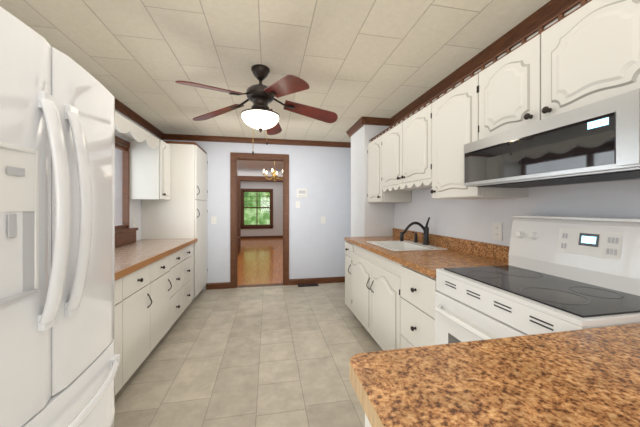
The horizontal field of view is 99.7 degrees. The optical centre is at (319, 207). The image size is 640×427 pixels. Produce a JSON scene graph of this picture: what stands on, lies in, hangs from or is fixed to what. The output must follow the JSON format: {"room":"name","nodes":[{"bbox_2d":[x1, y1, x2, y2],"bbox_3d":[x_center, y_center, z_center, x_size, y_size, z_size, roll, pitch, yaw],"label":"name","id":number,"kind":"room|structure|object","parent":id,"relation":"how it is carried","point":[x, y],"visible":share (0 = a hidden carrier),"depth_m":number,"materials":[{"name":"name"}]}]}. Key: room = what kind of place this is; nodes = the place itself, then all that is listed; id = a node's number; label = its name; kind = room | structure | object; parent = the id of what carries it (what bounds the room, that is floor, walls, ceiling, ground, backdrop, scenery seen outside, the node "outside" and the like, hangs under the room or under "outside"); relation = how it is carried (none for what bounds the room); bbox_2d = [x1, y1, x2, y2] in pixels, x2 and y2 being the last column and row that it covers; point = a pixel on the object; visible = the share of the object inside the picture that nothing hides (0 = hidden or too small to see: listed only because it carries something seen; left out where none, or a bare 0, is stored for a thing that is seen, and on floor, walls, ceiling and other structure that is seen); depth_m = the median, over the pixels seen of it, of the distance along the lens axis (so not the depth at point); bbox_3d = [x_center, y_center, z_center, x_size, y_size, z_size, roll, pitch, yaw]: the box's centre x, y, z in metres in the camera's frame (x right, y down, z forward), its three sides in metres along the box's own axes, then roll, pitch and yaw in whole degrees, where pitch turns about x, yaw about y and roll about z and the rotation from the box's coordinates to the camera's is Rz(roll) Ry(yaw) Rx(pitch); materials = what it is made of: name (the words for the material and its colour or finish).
{"room":"kitchen","nodes":[
{"label":"kitchen","id":0,"kind":"room"},
{"bbox_2d":[115,148,121,225],"bbox_3d":[-3.935,0.050,7.425,0.120,2.400,7.030,0,0,-11],"label":"wall","id":1,"kind":"structure","parent":0,"point":[118,153],"depth_m":4.41,"materials":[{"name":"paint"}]},
{"bbox_2d":[115,109,161,240],"bbox_3d":[-1.867,0.075,1.178,0.120,2.350,6.020,0,0,-11],"label":"wall","id":2,"kind":"structure","parent":0,"point":[135,206],"depth_m":3.24,"materials":[{"name":"white paint"}]},
{"bbox_2d":[115,136,129,229],"bbox_3d":[-2.015,-0.255,2.181,0.068,0.970,1.765,0,0,-11],"label":"window","id":3,"kind":"structure","parent":2,"relation":"in","point":[126,145],"depth_m":3.02,"materials":[{"name":"brown wood"}]},
{"bbox_2d":[115,228,137,247],"bbox_3d":[-1.958,0.309,2.197,0.084,0.158,1.955,0,0,-11],"label":"window sill","id":4,"kind":"structure","parent":2,"relation":"attached to","point":[123,236],"depth_m":2.83,"materials":[{"name":"brown wood"}]},
{"bbox_2d":[132,217,135,227],"bbox_3d":[-2.181,0.170,3.175,0.015,0.115,0.075,0,0,-11],"label":"wall switch","id":5,"kind":"object","parent":2,"relation":"attached to","point":[133,219],"visible":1,"depth_m":3.16,"materials":[{"name":"white plastic"}]},
{"bbox_2d":[115,112,158,148],"bbox_3d":[-1.831,-0.723,2.147,0.310,0.143,1.908,0,0,-11],"label":"window valance","id":6,"kind":"object","parent":2,"relation":"attached to","point":[124,127],"depth_m":2.61,"materials":[{"name":"white wood"}]},
{"bbox_2d":[129,139,170,199],"bbox_3d":[-2.014,-0.448,3.247,0.366,0.695,0.318,0,0,-11],"label":"upper cabinet","id":7,"kind":"object","parent":2,"relation":"attached to","point":[149,169],"visible":0.98,"depth_m":3.10,"materials":[{"name":"white paint"}]},
{"bbox_2d":[115,282,382,426],"bbox_3d":[-0.263,1.280,1.365,3.340,0.060,6.020,0,0,-11],"label":"floor","id":8,"kind":"structure","parent":0,"point":[263,356],"depth_m":2.13,"materials":[{"name":"tile"}]},
{"bbox_2d":[0,7,119,426],"bbox_3d":[-1.244,0.355,0.815,0.905,1.790,0.910,0,0,-11],"label":"refrigerator","id":9,"kind":"object","parent":8,"relation":"on","point":[59,361],"visible":1,"depth_m":0.84,"materials":[{"name":"white metal"}]},
{"bbox_2d":[115,238,197,395],"bbox_3d":[-1.692,0.820,2.367,0.665,0.861,2.168,0,0,-11],"label":"base cabinet","id":10,"kind":"object","parent":8,"relation":"on","point":[154,278],"visible":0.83,"depth_m":2.15,"materials":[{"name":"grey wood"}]},
{"bbox_2d":[142,141,207,304],"bbox_3d":[-1.961,0.200,3.760,0.664,2.100,0.669,0,0,-11],"label":"pantry cabinet","id":11,"kind":"object","parent":8,"relation":"on","point":[184,215],"visible":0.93,"depth_m":3.47,"materials":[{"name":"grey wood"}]},
{"bbox_2d":[298,283,318,286],"bbox_3d":[-0.192,1.245,4.357,0.330,0.010,0.130,0,0,-11],"label":"floor vent","id":12,"kind":"object","parent":8,"relation":"in","point":[316,284],"visible":1,"depth_m":4.33,"materials":[{"name":"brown metal"}]},
{"bbox_2d":[344,228,509,349],"bbox_3d":[0.766,0.750,2.427,0.670,1.000,1.797,0,0,-11],"label":"base cabinet","id":13,"kind":"object","parent":8,"relation":"on","point":[391,294],"visible":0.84,"depth_m":2.02,"materials":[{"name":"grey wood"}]},
{"bbox_2d":[367,240,447,250],"bbox_3d":[0.772,0.441,2.511,0.487,0.199,0.612,0,0,-11],"label":"sink","id":14,"kind":"object","parent":13,"relation":"in","point":[404,245],"visible":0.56,"depth_m":2.67,"materials":[{"name":"white ceramic"}]},
{"bbox_2d":[400,217,429,244],"bbox_3d":[0.878,0.212,2.578,0.268,0.258,0.233,0,0,-11],"label":"faucet","id":15,"kind":"object","parent":14,"relation":"on","point":[426,228],"visible":0.98,"depth_m":2.52,"materials":[{"name":"black metal"}]},
{"bbox_2d":[435,215,639,344],"bbox_3d":[0.982,0.646,1.193,0.713,1.207,0.707,0,0,-11],"label":"stove","id":16,"kind":"object","parent":8,"relation":"on","point":[563,273],"visible":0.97,"depth_m":1.16,"materials":[{"name":"white metal"}]},
{"bbox_2d":[162,140,350,289],"bbox_3d":[-0.843,0.075,4.380,3.100,2.350,0.120,0,0,-11],"label":"wall","id":17,"kind":"structure","parent":0,"point":[316,249],"depth_m":4.43,"materials":[{"name":"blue paint"}]},
{"bbox_2d":[211,217,215,223],"bbox_3d":[-1.636,0.190,4.160,0.075,0.115,0.008,0,0,-11],"label":"light switch","id":18,"kind":"object","parent":17,"relation":"attached to","point":[213,219],"visible":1,"depth_m":4.16,"materials":[{"name":"white plastic"}]},
{"bbox_2d":[230,152,288,287],"bbox_3d":[-0.961,0.193,4.357,0.910,2.116,0.160,0,0,-11],"label":"door frame","id":19,"kind":"structure","parent":17,"relation":"attached to","point":[239,156],"depth_m":4.30,"materials":[{"name":"brown wood"}]},
{"bbox_2d":[206,276,344,289],"bbox_3d":[-0.550,1.202,4.366,2.430,0.095,0.016,0,0,-11],"label":"baseboard","id":20,"kind":"structure","parent":17,"relation":"attached to","point":[224,285],"depth_m":4.42,"materials":[{"name":"brown wood"}]},
{"bbox_2d":[297,189,306,197],"bbox_3d":[-0.294,-0.240,4.411,0.170,0.150,0.023,0,0,-11],"label":"wall thermostat","id":21,"kind":"object","parent":17,"relation":"attached to","point":[301,193],"visible":1,"depth_m":4.40,"materials":[{"name":"white plastic"}]},
{"bbox_2d":[237,238,282,286],"bbox_3d":[-1.754,1.280,7.784,4.300,0.060,7.150,0,0,-11],"label":"floor","id":22,"kind":"structure","parent":0,"point":[260,260],"depth_m":6.31,"materials":[{"name":"brown wood"}]},
{"bbox_2d":[238,160,282,169],"bbox_3d":[-1.765,-1.180,7.843,4.300,0.060,7.030,0,0,-11],"label":"ceiling","id":23,"kind":"structure","parent":0,"point":[242,164],"depth_m":7.14,"materials":[{"name":"white paint"}]},
{"bbox_2d":[263,161,282,181],"bbox_3d":[-1.044,-0.870,6.215,0.548,0.559,0.558,0,0,-11],"label":"chandelier","id":24,"kind":"object","parent":23,"relation":"hanging from","point":[274,173],"visible":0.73,"depth_m":6.19,"materials":[{"name":"gold metal"}]},
{"bbox_2d":[238,169,282,181],"bbox_3d":[-1.807,0.050,8.064,4.300,2.400,0.120,0,0,-11],"label":"wall","id":25,"kind":"structure","parent":0,"point":[241,172],"depth_m":7.99,"materials":[{"name":"white paint"}]},
{"bbox_2d":[238,176,282,249],"bbox_3d":[-1.474,0.155,8.128,2.020,2.190,0.180,0,0,-11],"label":"trim","id":26,"kind":"structure","parent":25,"relation":"attached to","point":[240,178],"depth_m":7.97,"materials":[{"name":"brown wood"}]},
{"bbox_2d":[241,181,282,235],"bbox_3d":[-2.418,0.050,11.235,4.300,2.400,0.120,0,0,-11],"label":"wall","id":27,"kind":"structure","parent":0,"point":[277,187],"depth_m":11.27,"materials":[{"name":"white paint"}]},
{"bbox_2d":[241,188,272,228],"bbox_3d":[-2.603,0.030,11.149,1.345,1.650,0.120,0,0,-11],"label":"window","id":28,"kind":"structure","parent":27,"relation":"in","point":[269,226],"depth_m":11.16,"materials":[{"name":"brown wood"}]},
{"bbox_2d":[241,236,282,238],"bbox_3d":[-2.100,1.202,9.582,4.300,0.095,3.246,0,0,-11],"label":"baseboard","id":29,"kind":"structure","parent":27,"relation":"attached to","point":[242,237],"depth_m":11.14,"materials":[{"name":"brown wood"}]},
{"bbox_2d":[0,0,549,141],"bbox_3d":[-0.274,-1.130,1.424,3.340,0.060,6.140,0,0,-11],"label":"ceiling","id":30,"kind":"structure","parent":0,"point":[357,59],"depth_m":1.86,"materials":[{"name":"beige tile"}]},
{"bbox_2d":[175,64,337,154],"bbox_3d":[-0.439,-0.752,2.161,1.212,0.695,1.229,0,0,-11],"label":"ceiling fan","id":31,"kind":"object","parent":30,"relation":"hanging from","point":[260,117],"depth_m":2.07,"materials":[{"name":"brown wood"}]},
{"bbox_2d":[351,125,393,236],"bbox_3d":[0.683,0.075,3.614,0.389,2.349,0.560,0,0,-11],"label":"column","id":32,"kind":"structure","parent":0,"point":[368,219],"depth_m":3.36,"materials":[{"name":"white paint"}]},
{"bbox_2d":[349,323,639,426],"bbox_3d":[0.832,0.800,0.249,1.364,0.900,1.075,0,0,-11],"label":"countertop","id":33,"kind":"structure","parent":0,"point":[590,377],"depth_m":0.55,"materials":[{"name":"stone"}]},
{"bbox_2d":[394,179,639,245],"bbox_3d":[1.295,0.075,1.787,0.120,2.350,6.020,0,0,-11],"label":"wall","id":34,"kind":"structure","parent":0,"point":[472,220],"depth_m":1.79,"materials":[{"name":"paint"}]},
{"bbox_2d":[114,0,577,147],"bbox_3d":[-0.269,-1.039,1.425,3.110,0.120,5.900,0,0,-11],"label":"crown molding","id":35,"kind":"structure","parent":34,"relation":"attached to","point":[552,8],"depth_m":2.72,"materials":[{"name":"brown wood"}]},
{"bbox_2d":[492,222,502,240],"bbox_3d":[1.216,0.160,1.853,0.008,0.120,0.078,0,0,-11],"label":"outlet","id":36,"kind":"object","parent":34,"relation":"attached to","point":[497,228],"visible":1,"depth_m":1.85,"materials":[{"name":"white plastic"}]},
{"bbox_2d":[367,0,639,202],"bbox_3d":[1.021,-0.448,1.870,0.381,0.765,2.991,0,0,-11],"label":"upper cabinet","id":37,"kind":"object","parent":34,"relation":"attached to","point":[588,52],"visible":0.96,"depth_m":1.37,"materials":[{"name":"paint"},{"name":"wood"},{"name":"black metal"}]},
{"bbox_2d":[464,88,639,187],"bbox_3d":[1.107,-0.239,1.212,0.460,0.245,0.762,0,0,-11],"label":"microwave","id":38,"kind":"object","parent":37,"relation":"attached to","point":[597,142],"visible":1,"depth_m":1.03,"materials":[{"name":"silver metal"}]},
{"label":"outside","id":39,"kind":"structure","parent":0,"visible":0},
{"bbox_2d":[244,192,269,224],"bbox_3d":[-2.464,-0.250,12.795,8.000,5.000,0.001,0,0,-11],"label":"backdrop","id":40,"kind":"structure","parent":39,"point":[249,213],"depth_m":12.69,"materials":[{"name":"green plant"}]}
]}

